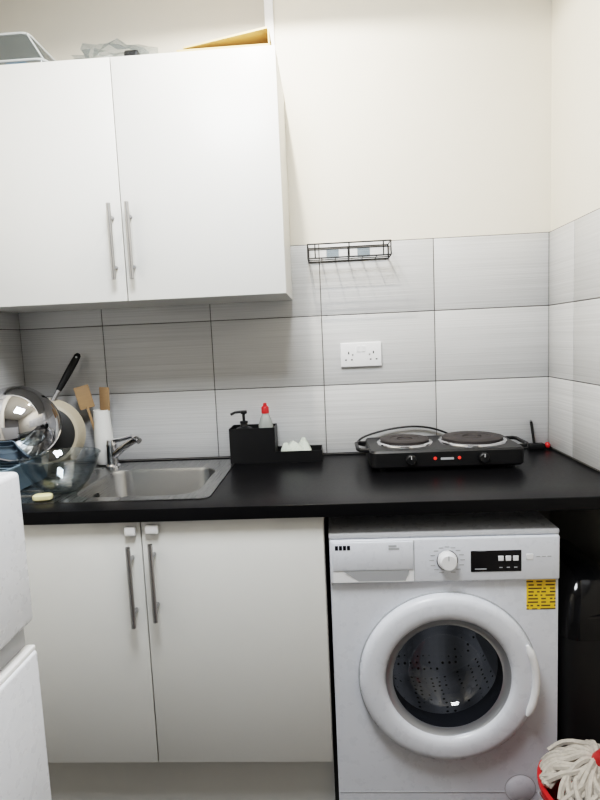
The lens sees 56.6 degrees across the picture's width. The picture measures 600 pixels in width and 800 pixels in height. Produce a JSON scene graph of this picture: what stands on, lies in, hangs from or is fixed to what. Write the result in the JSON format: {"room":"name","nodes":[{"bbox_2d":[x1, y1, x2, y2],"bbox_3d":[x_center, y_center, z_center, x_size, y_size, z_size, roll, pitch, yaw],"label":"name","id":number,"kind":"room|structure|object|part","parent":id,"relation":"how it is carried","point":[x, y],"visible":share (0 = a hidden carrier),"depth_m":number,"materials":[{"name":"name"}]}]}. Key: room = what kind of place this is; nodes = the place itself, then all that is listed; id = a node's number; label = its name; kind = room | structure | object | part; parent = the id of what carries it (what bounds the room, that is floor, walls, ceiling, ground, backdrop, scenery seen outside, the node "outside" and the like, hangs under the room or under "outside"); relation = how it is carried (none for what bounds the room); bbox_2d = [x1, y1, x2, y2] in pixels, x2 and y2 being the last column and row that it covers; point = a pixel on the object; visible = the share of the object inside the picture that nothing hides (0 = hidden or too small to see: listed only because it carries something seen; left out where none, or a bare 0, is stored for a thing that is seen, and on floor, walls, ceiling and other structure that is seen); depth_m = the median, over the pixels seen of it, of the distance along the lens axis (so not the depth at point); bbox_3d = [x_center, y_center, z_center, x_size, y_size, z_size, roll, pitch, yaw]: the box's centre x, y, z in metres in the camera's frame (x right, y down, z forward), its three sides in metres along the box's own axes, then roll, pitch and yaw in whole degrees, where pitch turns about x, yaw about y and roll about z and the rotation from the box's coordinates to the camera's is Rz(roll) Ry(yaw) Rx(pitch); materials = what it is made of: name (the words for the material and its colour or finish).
{"room":"kitchen","nodes":[
{"label":"kitchen","id":0,"kind":"room"},
{"bbox_2d":[0,312,24,388],"bbox_3d":[-1.159,0.053,0.487,0.108,2.620,3.200,-2,6,3],"label":"wall","id":1,"kind":"structure","parent":0,"point":[11,360],"depth_m":1.99,"materials":[{"name":"tile"}]},
{"bbox_2d":[0,0,551,692],"bbox_3d":[-0.072,-0.167,2.067,2.124,2.620,0.108,-2,6,3],"label":"wall","id":2,"kind":"structure","parent":0,"point":[423,126],"depth_m":1.95,"materials":[{"name":"paint"}]},
{"bbox_3d":[-0.600,-1.241,1.925,0.966,0.406,0.004,-2,6,3],"label":"panel","id":3,"kind":"part","parent":2,"relation":"part of","materials":[{"name":"paint"}]},
{"bbox_2d":[0,45,292,312],"bbox_3d":[-0.549,-0.669,1.808,1.000,0.705,0.355,-2,6,3],"label":"upper cabinet","id":4,"kind":"object","parent":2,"relation":"attached to","point":[148,180],"visible":1,"depth_m":1.67,"materials":[{"name":"white laminate"}]},
{"bbox_2d":[0,32,55,64],"bbox_3d":[-0.904,-1.056,1.771,0.317,0.101,0.250,-2,6,3],"label":"plastic storage box","id":5,"kind":"object","parent":4,"relation":"on","point":[12,61],"visible":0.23,"depth_m":1.66,"materials":[{"name":"plastic"}]},
{"bbox_2d":[72,39,147,59],"bbox_3d":[-0.567,-1.052,1.713,0.268,0.076,0.160,-2,6,3],"label":"plastic bag","id":6,"kind":"object","parent":4,"relation":"on","point":[127,52],"visible":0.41,"depth_m":1.67,"materials":[{"name":"clear plastic"}]},
{"bbox_2d":[176,26,271,51],"bbox_3d":[-0.219,-1.061,1.747,0.275,0.056,0.260,-2,6,3],"label":"cardboard box","id":7,"kind":"object","parent":4,"relation":"on","point":[260,36],"visible":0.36,"depth_m":1.63,"materials":[{"name":"cardboard"}]},
{"bbox_2d":[264,0,274,44],"bbox_3d":[-0.103,-1.259,1.890,0.030,0.406,0.022,-2,6,3],"label":"trim","id":8,"kind":"structure","parent":2,"relation":"attached to","point":[268,4],"depth_m":1.88,"materials":[{"name":"white paint"}]},
{"bbox_2d":[307,239,391,262],"bbox_3d":[0.167,-0.510,1.914,0.284,0.051,0.095,-2,6,3],"label":"spice rack","id":9,"kind":"object","parent":2,"relation":"attached to","point":[348,248],"visible":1,"depth_m":1.88,"materials":[{"name":"black metal"}]},
{"bbox_2d":[340,341,381,366],"bbox_3d":[0.218,-0.163,1.992,0.146,0.087,0.012,-2,6,3],"label":"wall socket","id":10,"kind":"object","parent":2,"relation":"attached to","point":[358,354],"visible":1,"depth_m":1.99,"materials":[{"name":"white plastic"}]},
{"bbox_2d":[332,693,338,799],"bbox_3d":[-0.095,1.341,0.577,2.124,0.050,3.400,-2,6,3],"label":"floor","id":11,"kind":"structure","parent":0,"point":[333,694],"depth_m":1.85,"materials":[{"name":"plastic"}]},
{"bbox_2d":[0,472,51,799],"bbox_3d":[-0.781,0.740,0.822,0.566,1.150,0.550,-2,6,3],"label":"freezer","id":12,"kind":"object","parent":11,"relation":"on","point":[24,771],"visible":1,"depth_m":0.99,"materials":[{"name":"white metal"}]},
{"bbox_2d":[24,517,334,799],"bbox_3d":[-0.405,0.740,1.807,1.000,0.902,0.616,-2,6,3],"label":"base cabinet","id":13,"kind":"object","parent":11,"relation":"on","point":[178,660],"visible":0.84,"depth_m":1.53,"materials":[{"name":"white laminate"}]},
{"bbox_2d":[21,448,599,524],"bbox_3d":[-0.073,0.258,1.755,1.920,0.034,0.618,-2,6,3],"label":"countertop","id":14,"kind":"structure","parent":13,"relation":"on","point":[339,485],"depth_m":1.52,"materials":[{"name":"black laminate"}]},
{"bbox_2d":[106,434,141,468],"bbox_3d":[-0.614,0.180,1.937,0.188,0.122,0.052,3,8,39],"label":"kitchen faucet","id":15,"kind":"object","parent":14,"relation":"on","point":[113,451],"visible":1,"depth_m":1.96,"materials":[{"name":"silver metal"}]},
{"bbox_2d":[20,459,233,503],"bbox_3d":[-0.625,0.330,1.811,0.780,0.153,0.500,-2,6,3],"label":"sink","id":16,"kind":"object","parent":14,"relation":"in","point":[191,479],"visible":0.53,"depth_m":1.91,"materials":[{"name":"silver metal"}]},
{"bbox_2d":[0,452,49,489],"bbox_3d":[-0.933,0.233,1.748,0.190,0.080,0.285,-2,6,3],"label":"dish rack","id":17,"kind":"object","parent":16,"relation":"on","point":[36,468],"visible":0.59,"depth_m":1.77,"materials":[{"name":"blue plastic"}]},
{"bbox_2d":[0,386,61,461],"bbox_3d":[-0.903,0.072,1.769,0.239,0.232,0.212,-2,6,3],"label":"steel mixing bowl","id":18,"kind":"object","parent":17,"relation":"on","point":[30,423],"visible":1,"depth_m":1.71,"materials":[{"name":"silver metal"}]},
{"bbox_2d":[32,493,52,501],"bbox_3d":[-0.730,0.276,1.581,0.054,0.019,0.031,-3,6,-9],"label":"soap bar","id":19,"kind":"object","parent":16,"relation":"on","point":[39,497],"visible":1,"depth_m":1.57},
{"bbox_2d":[17,451,99,494],"bbox_3d":[-0.713,0.217,1.664,0.232,0.110,0.232,-2,6,3],"label":"glass bowl","id":20,"kind":"object","parent":16,"relation":"on","point":[99,451],"visible":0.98,"depth_m":1.64,"materials":[{"name":"clear glass"}]},
{"bbox_2d":[47,353,85,469],"bbox_3d":[-0.882,0.045,1.942,0.259,0.407,0.092,-6,7,-27],"label":"frying pan","id":21,"kind":"object","parent":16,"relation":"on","point":[70,442],"visible":0.47,"depth_m":1.95,"materials":[{"name":"beige ceramic"}]},
{"bbox_2d":[73,384,113,464],"bbox_3d":[-0.740,0.089,2.010,0.123,0.291,0.070,-5,7,-22],"label":"utensil holder","id":22,"kind":"object","parent":16,"relation":"on","point":[102,425],"visible":0.77,"depth_m":2.00,"materials":[{"name":"white ceramic"}]},
{"bbox_2d":[229,423,322,463],"bbox_3d":[-0.083,0.152,1.987,0.322,0.125,0.098,-2,6,3],"label":"sink caddy","id":23,"kind":"object","parent":14,"relation":"on","point":[254,445],"visible":0.98,"depth_m":1.94,"materials":[{"name":"black plastic"}]},
{"bbox_2d":[230,410,251,428],"bbox_3d":[-0.201,0.126,1.988,0.071,0.178,0.064,-7,8,-34],"label":"soap dispenser","id":24,"kind":"object","parent":23,"relation":"in","point":[244,424],"visible":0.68,"depth_m":1.98,"materials":[{"name":"black plastic"}]},
{"bbox_2d":[259,403,272,427],"bbox_3d":[-0.120,0.111,1.984,0.056,0.203,0.056,-2,6,3],"label":"dish soap bottle","id":25,"kind":"object","parent":23,"relation":"in","point":[265,421],"visible":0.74,"depth_m":1.96,"materials":[{"name":"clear plastic"}]},
{"bbox_2d":[281,437,310,450],"bbox_3d":[-0.013,0.171,1.985,0.105,0.073,0.070,-2,6,3],"label":"cloth","id":26,"kind":"object","parent":23,"relation":"in","point":[303,445],"visible":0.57,"depth_m":1.96,"materials":[{"name":"white fabric"}]},
{"bbox_2d":[354,425,528,470],"bbox_3d":[0.464,0.155,1.858,0.557,0.100,0.300,-2,6,3],"label":"hot plate","id":27,"kind":"object","parent":14,"relation":"on","point":[459,448],"visible":1,"depth_m":1.74,"materials":[{"name":"black metal"}]},
{"bbox_2d":[528,420,549,449],"bbox_3d":[0.850,0.122,1.977,0.076,0.105,0.036,-2,6,3],"label":"gas lighter","id":28,"kind":"object","parent":14,"relation":"on","point":[532,446],"visible":0.98,"depth_m":1.97,"materials":[{"name":"black plastic"}]},
{"bbox_2d":[328,511,559,799],"bbox_3d":[0.405,0.737,1.756,0.599,0.850,0.577,-2,6,3],"label":"washing machine","id":29,"kind":"object","parent":11,"relation":"on","point":[445,626],"visible":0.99,"depth_m":1.50,"materials":[{"name":"white metal"}]},
{"bbox_2d":[537,760,571,799],"bbox_3d":[0.700,1.049,1.308,0.278,0.299,0.270,-2,6,3],"label":"bucket","id":30,"kind":"object","parent":11,"relation":"on","point":[547,793],"depth_m":1.33,"materials":[{"name":"red plastic"}]},
{"bbox_2d":[539,739,599,799],"bbox_3d":[0.775,0.399,0.830,0.256,1.085,1.089,-4,6,-14],"label":"mop","id":31,"kind":"object","parent":30,"relation":"in","point":[578,762],"visible":1,"depth_m":1.28,"materials":[{"name":"fabric"}]},
{"bbox_2d":[557,538,599,746],"bbox_3d":[0.808,0.797,1.664,0.186,0.714,0.378,-2,6,3],"label":"trash bin","id":32,"kind":"object","parent":11,"relation":"on","point":[578,693],"visible":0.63,"depth_m":1.49,"materials":[{"name":"black plastic"}]},
{"bbox_2d":[548,0,599,564],"bbox_3d":[0.853,-0.024,0.379,0.108,2.620,3.200,-2,6,3],"label":"wall","id":33,"kind":"structure","parent":0,"point":[574,235],"depth_m":1.73,"materials":[{"name":"paint"}]}
]}

